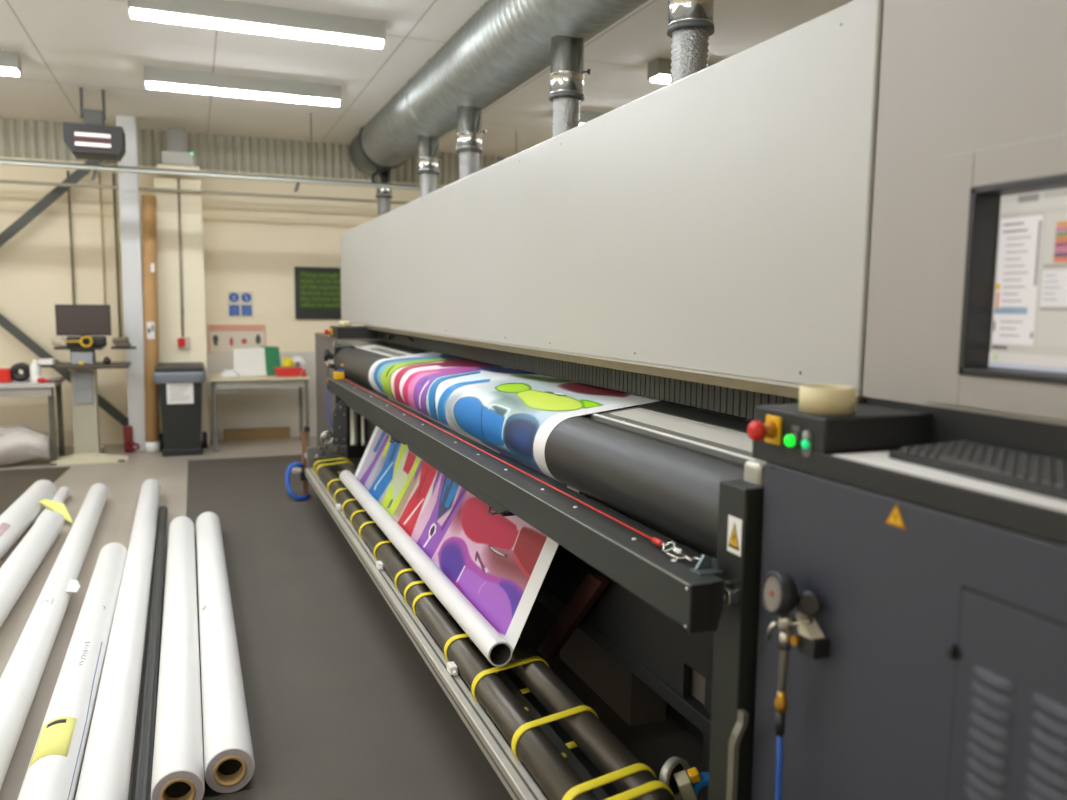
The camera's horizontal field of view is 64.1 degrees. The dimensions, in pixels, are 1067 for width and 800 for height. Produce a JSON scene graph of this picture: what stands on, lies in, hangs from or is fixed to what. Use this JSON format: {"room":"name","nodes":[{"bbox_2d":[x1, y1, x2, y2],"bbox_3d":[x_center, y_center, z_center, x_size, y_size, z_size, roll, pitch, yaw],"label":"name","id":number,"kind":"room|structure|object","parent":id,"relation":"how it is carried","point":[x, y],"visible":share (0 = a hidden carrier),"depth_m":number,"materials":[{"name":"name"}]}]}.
{"room":"print shop","nodes":[
{"label":"print shop","id":0,"kind":"room"},
{"bbox_2d":[116,115,145,451],"bbox_3d":[-4.081,-1.146,8.689,0.175,3.350,0.200,-2,7,-22],"label":"steel column","id":1,"kind":"structure","parent":0,"point":[129,199],"depth_m":8.60,"materials":[{"name":"white metal"}]},
{"bbox_2d":[0,160,103,246],"bbox_3d":[-5.056,-1.786,8.469,1.689,1.612,0.050,-2,7,-22],"label":"diagonal brace","id":2,"kind":"object","parent":1,"relation":"attached to","point":[76,176],"visible":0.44,"depth_m":8.49,"materials":[{"name":"grey paint"}]},
{"bbox_2d":[0,180,409,203],"bbox_3d":[-3.360,-2.159,8.869,10.800,0.050,0.032,-2,7,-22],"label":"pipe","id":3,"kind":"object","parent":1,"relation":"attached to","point":[1,181],"visible":0.48,"depth_m":8.82,"materials":[{"name":"beige metal"}]},
{"bbox_2d":[0,436,316,799],"bbox_3d":[-1.140,1.202,3.530,10.800,0.100,13.500,-2,7,-22],"label":"floor","id":4,"kind":"structure","parent":0,"point":[124,480],"depth_m":6.03,"materials":[{"name":"concrete"}]},
{"bbox_2d":[0,424,50,465],"bbox_3d":[-5.244,0.416,7.865,1.404,0.386,0.540,-2,7,-22],"label":"plastic wrapping","id":5,"kind":"object","parent":4,"relation":"on","point":[19,446],"visible":0.87,"depth_m":7.87,"materials":[{"name":"beige plastic"}]},
{"bbox_2d":[0,426,44,438],"bbox_3d":[-5.166,0.211,7.742,1.270,0.400,0.060,-2,7,-22],"label":"strip","id":6,"kind":"object","parent":5,"relation":"on","point":[3,430],"visible":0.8,"depth_m":7.87,"materials":[{"name":"beige"}]},
{"bbox_2d":[0,480,56,559],"bbox_3d":[-3.105,0.894,4.767,0.176,0.176,3.710,-2,7,-20],"label":"roll","id":7,"kind":"object","parent":4,"relation":"on","point":[21,514],"visible":0.94,"depth_m":5.61,"materials":[{"name":"paper"}]},
{"bbox_2d":[0,511,64,626],"bbox_3d":[-2.595,0.984,4.104,0.156,0.156,3.288,-2,7,-21],"label":"roll","id":8,"kind":"object","parent":4,"relation":"on","point":[21,565],"visible":1,"depth_m":4.65,"materials":[{"name":"paper"}]},
{"bbox_2d":[0,376,66,461],"bbox_3d":[-5.304,0.192,7.950,1.767,0.828,0.650,-2,7,-22],"label":"workbench","id":9,"kind":"object","parent":4,"relation":"on","point":[14,388],"depth_m":7.97,"materials":[{"name":"grey metal"}]},
{"bbox_2d":[0,368,12,382],"bbox_3d":[-4.950,-0.230,7.934,0.160,0.123,0.150,-2,7,-22],"label":"tin","id":10,"kind":"object","parent":9,"relation":"on","point":[5,373],"visible":1,"depth_m":7.88,"materials":[{"name":"red metal"}]},
{"bbox_2d":[10,362,29,380],"bbox_3d":[-4.827,-0.265,8.028,0.170,0.170,0.120,-2,7,-22],"label":"tape roll","id":11,"kind":"object","parent":9,"relation":"on","point":[25,367],"visible":0.96,"depth_m":7.98,"materials":[{"name":"black plastic"}]},
{"bbox_2d":[30,360,40,380],"bbox_3d":[-4.680,-0.274,8.010,0.090,0.200,0.090,-2,7,-22],"label":"bottle","id":12,"kind":"object","parent":9,"relation":"on","point":[35,369],"visible":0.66,"depth_m":7.98,"materials":[{"name":"white plastic"}]},
{"bbox_2d":[29,376,54,382],"bbox_3d":[-4.597,-0.197,7.998,0.220,0.053,0.200,-2,7,-22],"label":"packet","id":13,"kind":"object","parent":9,"relation":"on","point":[45,377],"visible":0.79,"depth_m":7.94,"materials":[{"name":"white plastic"}]},
{"bbox_2d":[37,377,48,382],"bbox_3d":[-4.533,-0.184,7.913,0.137,0.055,0.080,-2,7,-22],"label":"cutter","id":14,"kind":"object","parent":9,"relation":"on","point":[41,379],"visible":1,"depth_m":7.88,"materials":[{"name":"red plastic"}]},
{"bbox_2d":[0,467,69,515],"bbox_3d":[-4.681,0.886,5.508,2.490,0.006,4.230,-2,7,-22],"label":"floor mat","id":15,"kind":"object","parent":4,"relation":"on","point":[13,483],"visible":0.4,"depth_m":7.32,"materials":[{"name":"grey rubber"}]},
{"bbox_2d":[33,487,70,524],"bbox_3d":[-3.489,0.775,6.200,0.084,0.084,1.102,-2,7,-21],"label":"roll","id":16,"kind":"object","parent":4,"relation":"on","point":[63,493],"visible":0.52,"depth_m":6.39,"materials":[{"name":"paper"}]},
{"bbox_2d":[38,499,72,523],"bbox_3d":[-3.317,0.774,5.982,0.347,0.131,0.130,3,7,19],"label":"label","id":17,"kind":"object","parent":16,"relation":"on","point":[59,507],"visible":0.96,"depth_m":5.99,"materials":[{"name":"yellow paper"}]},
{"bbox_2d":[0,483,108,789],"bbox_3d":[-2.449,0.954,4.463,0.180,0.139,4.648,-2,7,-22],"label":"roll","id":18,"kind":"object","parent":4,"relation":"on","point":[20,679],"visible":1,"depth_m":3.67,"materials":[{"name":"paper"}]},
{"bbox_2d":[0,313,128,425],"bbox_3d":[-4.944,-0.413,8.706,1.890,1.870,0.050,-2,7,-22],"label":"diagonal brace","id":19,"kind":"object","parent":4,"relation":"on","point":[5,323],"visible":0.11,"depth_m":8.66,"materials":[{"name":"grey paint"}]},
{"bbox_2d":[17,542,126,799],"bbox_3d":[-1.846,1.062,3.508,0.148,0.151,3.118,-2,7,-22],"label":"roll","id":20,"kind":"object","parent":4,"relation":"on","point":[53,771],"visible":0.98,"depth_m":3.07,"materials":[{"name":"paper"}]},
{"bbox_2d":[49,347,130,465],"bbox_3d":[-4.334,0.018,8.382,0.700,1.100,0.730,-2,7,-22],"label":"workstation","id":21,"kind":"object","parent":4,"relation":"on","point":[84,390],"visible":0.93,"depth_m":8.18,"materials":[{"name":"beige metal"}]},
{"bbox_2d":[40,362,62,366],"bbox_3d":[-4.670,-0.341,8.223,0.220,0.030,0.300,-2,7,-22],"label":"shelf","id":22,"kind":"object","parent":21,"relation":"attached to","point":[56,363],"visible":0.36,"depth_m":8.10,"materials":[{"name":"grey metal"}]},
{"bbox_2d":[38,359,55,364],"bbox_3d":[-4.586,-0.362,8.037,0.120,0.045,0.200,-2,7,-22],"label":"box","id":23,"kind":"object","parent":22,"relation":"on","point":[41,361],"visible":1,"depth_m":7.95,"materials":[{"name":"white cardboard"}]},
{"bbox_2d":[51,337,66,346],"bbox_3d":[-4.492,-0.551,8.096,0.158,0.090,0.150,-2,7,-22],"label":"bundle","id":24,"kind":"object","parent":21,"relation":"on","point":[56,341],"visible":0.95,"depth_m":8.05,"materials":[{"name":"beige"}]},
{"bbox_2d":[66,336,92,346],"bbox_3d":[-4.271,-0.550,8.019,0.225,0.110,0.045,-2,7,-22],"label":"tape roll","id":25,"kind":"object","parent":21,"relation":"on","point":[83,337],"visible":1,"depth_m":8.02,"materials":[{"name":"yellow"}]},
{"bbox_2d":[71,352,93,363],"bbox_3d":[-4.305,-0.401,8.139,0.180,0.114,0.110,-2,7,-22],"label":"box","id":26,"kind":"object","parent":21,"relation":"on","point":[87,357],"visible":0.98,"depth_m":8.10,"materials":[{"name":"grey cardboard"}]},
{"bbox_2d":[55,304,111,335],"bbox_3d":[-4.343,-0.722,8.244,0.470,0.400,0.180,-2,7,-22],"label":"desktop monitor","id":27,"kind":"object","parent":21,"relation":"on","point":[71,320],"visible":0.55,"depth_m":8.17,"materials":[{"name":"black plastic"}]},
{"bbox_2d":[68,347,102,363],"bbox_3d":[-4.334,-0.437,8.264,0.280,0.170,0.250,-2,7,-22],"label":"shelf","id":28,"kind":"object","parent":21,"relation":"attached to","point":[72,349],"depth_m":8.17,"materials":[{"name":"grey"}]},
{"bbox_2d":[66,336,106,346],"bbox_3d":[-4.268,-0.558,8.141,0.340,0.100,0.100,-2,7,-22],"label":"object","id":29,"kind":"object","parent":21,"relation":"on","point":[98,341],"visible":0.9,"depth_m":8.10,"materials":[{"name":"black plastic"}]},
{"bbox_2d":[54,362,130,368],"bbox_3d":[-4.248,-0.336,8.245,0.620,0.035,0.470,-2,7,-22],"label":"shelf","id":30,"kind":"object","parent":21,"relation":"attached to","point":[65,365],"depth_m":8.07,"materials":[{"name":"grey metal"}]},
{"bbox_2d":[54,346,135,349],"bbox_3d":[-4.252,-0.506,8.283,0.710,0.025,0.060,-2,7,-22],"label":"shelf","id":31,"kind":"object","parent":21,"relation":"attached to","point":[112,347],"visible":0.82,"depth_m":8.32,"materials":[{"name":"black metal"}]},
{"bbox_2d":[112,337,130,346],"bbox_3d":[-4.012,-0.564,8.309,0.165,0.100,0.060,-3,7,-30],"label":"bundle","id":32,"kind":"object","parent":31,"relation":"on","point":[123,341],"visible":1,"depth_m":8.29,"materials":[{"name":"brown fabric"}]},
{"bbox_2d":[103,357,110,363],"bbox_3d":[-4.093,-0.380,8.177,0.070,0.070,0.070,-2,7,-22],"label":"mouse","id":33,"kind":"object","parent":21,"relation":"on","point":[106,360],"visible":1,"depth_m":8.15,"materials":[{"name":"black plastic"}]},
{"bbox_2d":[75,479,160,799],"bbox_3d":[-2.070,0.960,4.435,0.142,0.142,5.018,-2,7,-22],"label":"roll","id":34,"kind":"object","parent":4,"relation":"on","point":[105,774],"visible":1,"depth_m":3.22,"materials":[{"name":"paper"}]},
{"bbox_2d":[124,426,139,452],"bbox_3d":[-4.096,0.405,8.677,0.233,0.270,0.098,7,9,44],"label":"jack","id":35,"kind":"object","parent":4,"relation":"on","point":[128,430],"visible":1,"depth_m":8.68,"materials":[{"name":"red paint"}]},
{"bbox_2d":[131,506,167,799],"bbox_3d":[-1.854,1.031,4.184,0.062,0.062,4.378,-2,7,-22],"label":"tube","id":36,"kind":"object","parent":4,"relation":"on","point":[144,751],"visible":1,"depth_m":3.38,"materials":[{"name":"grey plastic"}]},
{"bbox_2d":[142,194,159,452],"bbox_3d":[-3.896,-0.765,8.680,0.138,2.609,0.312,0,6,-4],"label":"cardboard tube","id":37,"kind":"object","parent":4,"relation":"on","point":[149,221],"visible":1,"depth_m":8.63,"materials":[{"name":"cardboard"}]},
{"bbox_2d":[151,516,204,799],"bbox_3d":[-1.677,1.004,4.050,0.150,0.150,3.268,-2,7,-22],"label":"roll","id":38,"kind":"object","parent":4,"relation":"on","point":[178,760],"visible":1,"depth_m":3.14,"materials":[{"name":"paper"}]},
{"bbox_2d":[153,362,207,456],"bbox_3d":[-3.598,0.087,8.717,0.493,0.905,0.629,-2,7,-22],"label":"wheelie bin","id":39,"kind":"object","parent":4,"relation":"on","point":[179,384],"visible":0.96,"depth_m":8.49,"materials":[{"name":"grey plastic"}]},
{"bbox_2d":[224,427,289,440],"bbox_3d":[-3.124,0.384,9.639,0.710,0.120,0.100,-2,7,-22],"label":"board offcut","id":40,"kind":"object","parent":4,"relation":"on","point":[275,432],"visible":1,"depth_m":9.59,"materials":[{"name":"brown wood"}]},
{"bbox_2d":[209,373,309,452],"bbox_3d":[-2.941,0.118,9.155,0.990,0.760,0.650,-2,7,-22],"label":"side table","id":41,"kind":"object","parent":4,"relation":"on","point":[268,381],"visible":0.74,"depth_m":8.89,"materials":[{"name":"beige metal"}]},
{"bbox_2d":[220,369,236,377],"bbox_3d":[-3.198,-0.279,8.942,0.160,0.068,0.230,-2,7,-22],"label":"paper stack","id":42,"kind":"object","parent":41,"relation":"on","point":[226,373],"visible":1,"depth_m":8.87,"materials":[{"name":"white paper"}]},
{"bbox_2d":[234,347,265,375],"bbox_3d":[-3.040,-0.410,9.117,0.330,0.293,0.166,-2,7,-22],"label":"card","id":43,"kind":"object","parent":41,"relation":"on","point":[247,361],"visible":0.86,"depth_m":9.12,"materials":[{"name":"white paper"}]},
{"bbox_2d":[261,346,280,374],"bbox_3d":[-2.835,-0.426,9.209,0.200,0.308,0.167,-2,7,-22],"label":"card","id":44,"kind":"object","parent":41,"relation":"on","point":[272,356],"visible":0.86,"depth_m":9.22,"materials":[{"name":"green"}]},
{"bbox_2d":[282,357,293,366],"bbox_3d":[-2.675,-0.373,9.285,0.130,0.190,0.130,-2,7,-22],"label":"tub","id":45,"kind":"object","parent":41,"relation":"on","point":[287,361],"visible":0.56,"depth_m":9.24,"materials":[{"name":"yellow plastic"}]},
{"bbox_2d":[274,367,302,376],"bbox_3d":[-2.620,-0.302,9.110,0.280,0.088,0.220,-2,7,-22],"label":"tray","id":46,"kind":"object","parent":41,"relation":"on","point":[279,371],"visible":1,"depth_m":9.02,"materials":[{"name":"red plastic"}]},
{"bbox_2d":[292,356,305,372],"bbox_3d":[-2.600,-0.387,9.379,0.180,0.198,0.120,-2,7,-22],"label":"tape dispenser","id":47,"kind":"object","parent":41,"relation":"on","point":[298,361],"visible":0.56,"depth_m":9.34,"materials":[{"name":"white plastic"}]},
{"bbox_2d":[301,369,306,375],"bbox_3d":[-2.446,-0.291,9.094,0.060,0.075,0.060,-2,7,-22],"label":"cone","id":48,"kind":"object","parent":41,"relation":"on","point":[303,373],"visible":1,"depth_m":9.07,"materials":[{"name":"red plastic"}]},
{"bbox_2d":[186,454,702,799],"bbox_3d":[-0.517,1.013,4.801,2.696,0.006,8.630,-2,7,-22],"label":"floor mat","id":49,"kind":"object","parent":4,"relation":"on","point":[342,704],"visible":0.36,"depth_m":3.55,"materials":[{"name":"rubber"}]},
{"bbox_2d":[196,512,254,792],"bbox_3d":[-1.560,0.991,4.177,0.150,0.150,3.258,-2,7,-22],"label":"roll","id":50,"kind":"object","parent":49,"relation":"on","point":[229,764],"visible":1,"depth_m":3.22,"materials":[{"name":"paper"}]},
{"bbox_2d":[285,426,708,799],"bbox_3d":[-0.636,0.787,4.178,0.479,0.582,5.809,-2,7,-23],"label":"cradle","id":51,"kind":"object","parent":49,"relation":"on","point":[539,738],"visible":0.77,"depth_m":2.62,"materials":[{"name":"black metal"}]},
{"bbox_2d":[339,470,511,666],"bbox_3d":[-0.654,0.650,4.092,0.082,0.082,2.980,-2,7,-22],"label":"tube","id":52,"kind":"object","parent":51,"relation":"on","point":[493,646],"visible":1,"depth_m":3.33,"materials":[{"name":"white plastic"}]},
{"bbox_2d":[314,0,1066,799],"bbox_3d":[0.062,-0.001,4.105,1.369,2.190,8.935,-2,7,-22],"label":"printer","id":53,"kind":"object","parent":4,"relation":"on","point":[784,213],"visible":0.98,"depth_m":1.81,"materials":[{"name":"grey paint"}]},
{"bbox_2d":[333,371,344,379],"bbox_3d":[-1.390,-0.175,6.090,0.070,0.055,0.070,-2,7,-22],"label":"switch","id":54,"kind":"object","parent":53,"relation":"attached to","point":[337,375],"depth_m":6.06,"materials":[{"name":"yellow plastic"}]},
{"bbox_2d":[339,321,349,326],"bbox_3d":[-1.523,-0.615,6.880,0.084,0.048,0.084,-2,7,-22],"label":"tape roll","id":55,"kind":"object","parent":53,"relation":"on","point":[341,323],"visible":1,"depth_m":6.84,"materials":[{"name":"beige"}]},
{"bbox_2d":[354,352,662,652],"bbox_3d":[-0.338,0.259,4.168,0.701,0.852,2.950,-2,7,-22],"label":"printed banner","id":56,"kind":"object","parent":53,"relation":"on","point":[500,564],"visible":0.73,"depth_m":3.46,"materials":[{"name":"plastic"}]},
{"bbox_2d":[384,332,798,418],"bbox_3d":[-0.191,-0.251,4.399,0.048,0.129,5.420,-2,7,-22],"label":"strip","id":57,"kind":"object","parent":53,"relation":"hanging from","point":[705,399],"depth_m":3.01,"materials":[{"name":"grey fabric"}]},
{"bbox_2d":[560,612,666,726],"bbox_3d":[0.307,1.037,3.460,0.150,0.264,0.660,-2,7,-22],"label":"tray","id":58,"kind":"object","parent":53,"relation":"on","point":[628,696],"depth_m":3.27,"materials":[{"name":"brown"}]},
{"bbox_2d":[802,430,812,456],"bbox_3d":[0.507,0.081,1.578,0.004,0.052,0.024,-2,7,-22],"label":"switch plate","id":59,"kind":"object","parent":53,"relation":"attached to","point":[807,435],"depth_m":1.57,"materials":[{"name":"grey"}]},
{"bbox_2d":[798,384,855,414],"bbox_3d":[0.559,-0.002,1.622,0.102,0.048,0.102,-2,7,-22],"label":"tape roll","id":60,"kind":"object","parent":53,"relation":"on","point":[823,399],"visible":1,"depth_m":1.58,"materials":[{"name":"beige"}]},
{"bbox_2d":[752,439,1066,545],"bbox_3d":[0.936,0.202,0.846,0.251,0.044,2.030,-2,7,-22],"label":"countertop","id":61,"kind":"structure","parent":53,"relation":"on","point":[1033,520],"depth_m":1.32,"materials":[{"name":"black metal"}]},
{"bbox_2d":[833,450,1066,511],"bbox_3d":[0.813,0.143,1.153,0.245,0.001,0.900,-2,7,-22],"label":"paper sheet","id":62,"kind":"object","parent":53,"relation":"on","point":[881,458],"visible":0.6,"depth_m":1.32,"materials":[{"name":"white paper"}]},
{"bbox_2d":[889,440,1066,501],"bbox_3d":[0.771,0.111,1.306,0.165,0.027,0.450,-1,7,-18],"label":"keyboard","id":63,"kind":"object","parent":62,"relation":"on","point":[1027,472],"visible":1,"depth_m":1.34,"materials":[{"name":"grey plastic"}]},
{"bbox_2d":[864,397,1066,459],"bbox_3d":[1.075,0.140,0.878,0.025,0.092,1.999,-2,7,-22],"label":"shelf","id":64,"kind":"object","parent":53,"relation":"attached to","point":[1037,432],"depth_m":1.51,"materials":[{"name":"black metal"}]},
{"bbox_2d":[958,173,1066,384],"bbox_3d":[0.905,-0.184,1.300,0.072,0.334,0.533,-2,7,-22],"label":"monitor","id":65,"kind":"object","parent":53,"relation":"attached to","point":[1014,308],"visible":1,"depth_m":1.49,"materials":[{"name":"black plastic"}]},
{"bbox_2d":[0,165,419,446],"bbox_3d":[-3.573,-1.015,9.502,10.800,2.920,0.200,-2,7,-22],"label":"wall","id":66,"kind":"structure","parent":0,"point":[259,258],"depth_m":9.09,"materials":[{"name":"beige paint"}]},
{"bbox_2d":[67,170,74,304],"bbox_3d":[-4.778,-1.526,8.821,0.020,1.660,0.020,1,6,1],"label":"conduit","id":67,"kind":"object","parent":66,"relation":"attached to","point":[69,201],"visible":0.65,"depth_m":8.80,"materials":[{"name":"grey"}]},
{"bbox_2d":[99,172,105,304],"bbox_3d":[-4.512,-1.561,8.934,0.015,1.610,0.015,-6,9,-44],"label":"conduit","id":68,"kind":"object","parent":66,"relation":"attached to","point":[99,172],"visible":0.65,"depth_m":8.92,"materials":[{"name":"beige"}]},
{"bbox_2d":[112,173,120,337],"bbox_3d":[-4.385,-1.463,8.975,0.022,1.810,0.022,1,6,1],"label":"conduit","id":69,"kind":"object","parent":66,"relation":"attached to","point":[113,174],"visible":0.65,"depth_m":8.96,"materials":[{"name":"brown"}]},
{"bbox_2d":[153,177,209,445],"bbox_3d":[-3.760,-0.914,9.126,0.460,2.800,0.380,-2,7,-22],"label":"wall pier","id":70,"kind":"object","parent":66,"relation":"attached to","point":[168,263],"visible":0.72,"depth_m":8.90,"materials":[{"name":"beige paint"}]},
{"bbox_2d":[157,164,199,170],"bbox_3d":[-3.615,-2.340,8.681,0.400,0.055,0.300,-2,7,-22],"label":"wall shelf","id":71,"kind":"object","parent":70,"relation":"attached to","point":[161,166],"visible":0.33,"depth_m":8.54,"materials":[{"name":"beige"}]},
{"bbox_2d":[162,128,193,165],"bbox_3d":[-3.603,-2.553,8.629,0.295,0.370,0.259,-2,7,-22],"label":"electrical box","id":72,"kind":"object","parent":71,"relation":"on","point":[176,154],"depth_m":8.57,"materials":[{"name":"grey metal"}]},
{"bbox_2d":[177,178,190,348],"bbox_3d":[-3.658,-1.407,8.861,0.125,1.760,0.083,-2,7,-22],"label":"switch","id":73,"kind":"object","parent":70,"relation":"attached to","point":[183,342],"visible":1,"depth_m":8.89,"materials":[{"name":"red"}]},
{"bbox_2d":[0,206,365,225],"bbox_3d":[-3.517,-1.988,9.281,10.800,0.045,0.040,-2,7,-22],"label":"trim","id":74,"kind":"structure","parent":66,"relation":"attached to","point":[4,208],"depth_m":9.35,"materials":[{"name":"beige paint"}]},
{"bbox_2d":[0,157,446,186],"bbox_3d":[-3.519,-2.462,9.247,10.800,0.055,0.080,-2,7,-22],"label":"trim","id":75,"kind":"structure","parent":66,"relation":"attached to","point":[0,157],"depth_m":9.31,"materials":[{"name":"beige metal"}]},
{"bbox_2d":[207,325,265,352],"bbox_3d":[-3.312,-0.680,9.530,0.615,0.325,0.012,-2,7,-22],"label":"poster","id":76,"kind":"object","parent":66,"relation":"attached to","point":[221,338],"visible":0.91,"depth_m":9.52,"materials":[{"name":"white paper"}]},
{"bbox_2d":[228,291,252,316],"bbox_3d":[-3.265,-1.066,9.502,0.265,0.280,0.016,-2,7,-22],"label":"safety sign","id":77,"kind":"object","parent":66,"relation":"attached to","point":[240,304],"visible":1,"depth_m":9.50,"materials":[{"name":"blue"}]},
{"bbox_2d":[0,117,508,184],"bbox_3d":[-3.515,-2.916,9.320,10.890,0.900,0.170,-2,7,-22],"label":"cladding","id":78,"kind":"object","parent":66,"relation":"attached to","point":[19,138],"visible":0.06,"depth_m":9.38,"materials":[{"name":"beige metal"}]},
{"bbox_2d":[207,352,316,439],"bbox_3d":[-3.145,-0.052,9.669,1.440,0.980,0.015,-2,7,-22],"label":"panelling","id":79,"kind":"object","parent":66,"relation":"attached to","point":[243,408],"visible":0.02,"depth_m":9.69,"materials":[{"name":"beige paint"}]},
{"bbox_2d":[294,267,340,318],"bbox_3d":[-2.212,-1.233,9.887,1.075,0.590,0.044,-2,7,-22],"label":"wall display","id":80,"kind":"object","parent":66,"relation":"attached to","point":[317,289],"visible":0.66,"depth_m":9.77,"materials":[{"name":"grey"}]},
{"bbox_2d":[0,0,854,156],"bbox_3d":[-1.098,-2.450,3.121,10.800,0.550,13.500,-2,7,-22],"label":"ceiling","id":81,"kind":"structure","parent":0,"point":[63,46],"depth_m":6.41,"materials":[{"name":"tile"}]},
{"bbox_2d":[0,51,21,75],"bbox_3d":[-4.521,-2.465,6.064,1.500,0.154,0.160,-2,7,-22],"label":"ceiling light","id":82,"kind":"object","parent":81,"relation":"attached to","point":[10,62],"visible":1,"depth_m":6.26,"materials":[{"name":"grey plastic"}]},
{"bbox_2d":[62,87,125,160],"bbox_3d":[-3.843,-2.415,7.463,0.455,0.550,0.425,-2,7,-22],"label":"heater","id":83,"kind":"object","parent":81,"relation":"hanging from","point":[93,139],"visible":1,"depth_m":7.32,"materials":[{"name":"grey metal"}]},
{"bbox_2d":[144,65,340,105],"bbox_3d":[-2.336,-2.536,6.927,1.500,0.154,0.160,-2,7,-22],"label":"ceiling light","id":84,"kind":"object","parent":81,"relation":"attached to","point":[159,78],"visible":1,"depth_m":6.86,"materials":[{"name":"grey plastic"}]},
{"bbox_2d":[128,0,385,48],"bbox_3d":[-1.677,-2.344,5.274,1.500,0.154,0.160,-2,7,-22],"label":"ceiling light","id":85,"kind":"object","parent":81,"relation":"attached to","point":[215,14],"visible":1,"depth_m":5.22,"materials":[{"name":"grey plastic"}]},
{"bbox_2d":[0,113,516,191],"bbox_3d":[-2.966,-2.348,7.858,10.800,0.750,0.117,-2,7,-22],"label":"cable tray","id":86,"kind":"object","parent":81,"relation":"hanging from","point":[16,162],"visible":0.5,"depth_m":7.83,"materials":[{"name":"grey galvanized steel"}]},
{"bbox_2d":[349,0,714,216],"bbox_3d":[-0.070,-2.041,5.235,0.564,1.610,9.560,-2,7,-22],"label":"duct","id":87,"kind":"object","parent":81,"relation":"hanging from","point":[505,44],"visible":0.73,"depth_m":5.25,"materials":[{"name":"grey metal"}]},
{"bbox_2d":[371,166,391,181],"bbox_3d":[-1.577,-2.291,8.683,0.121,0.242,0.443,2,7,11],"label":"cable","id":88,"kind":"object","parent":87,"relation":"hanging from","point":[389,167],"visible":0.93,"depth_m":8.72,"materials":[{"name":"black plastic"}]},
{"bbox_2d":[579,111,605,124],"bbox_3d":[0.918,-2.643,8.213,1.500,0.154,0.160,-2,7,-22],"label":"ceiling light","id":89,"kind":"object","parent":81,"relation":"attached to","point":[585,116],"visible":0.02,"depth_m":7.97,"materials":[{"name":"grey plastic"}]},
{"bbox_2d":[647,57,710,83],"bbox_3d":[1.577,-2.450,6.560,1.500,0.154,0.160,-2,7,-22],"label":"ceiling light","id":90,"kind":"object","parent":81,"relation":"attached to","point":[659,68],"visible":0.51,"depth_m":6.26,"materials":[{"name":"grey plastic"}]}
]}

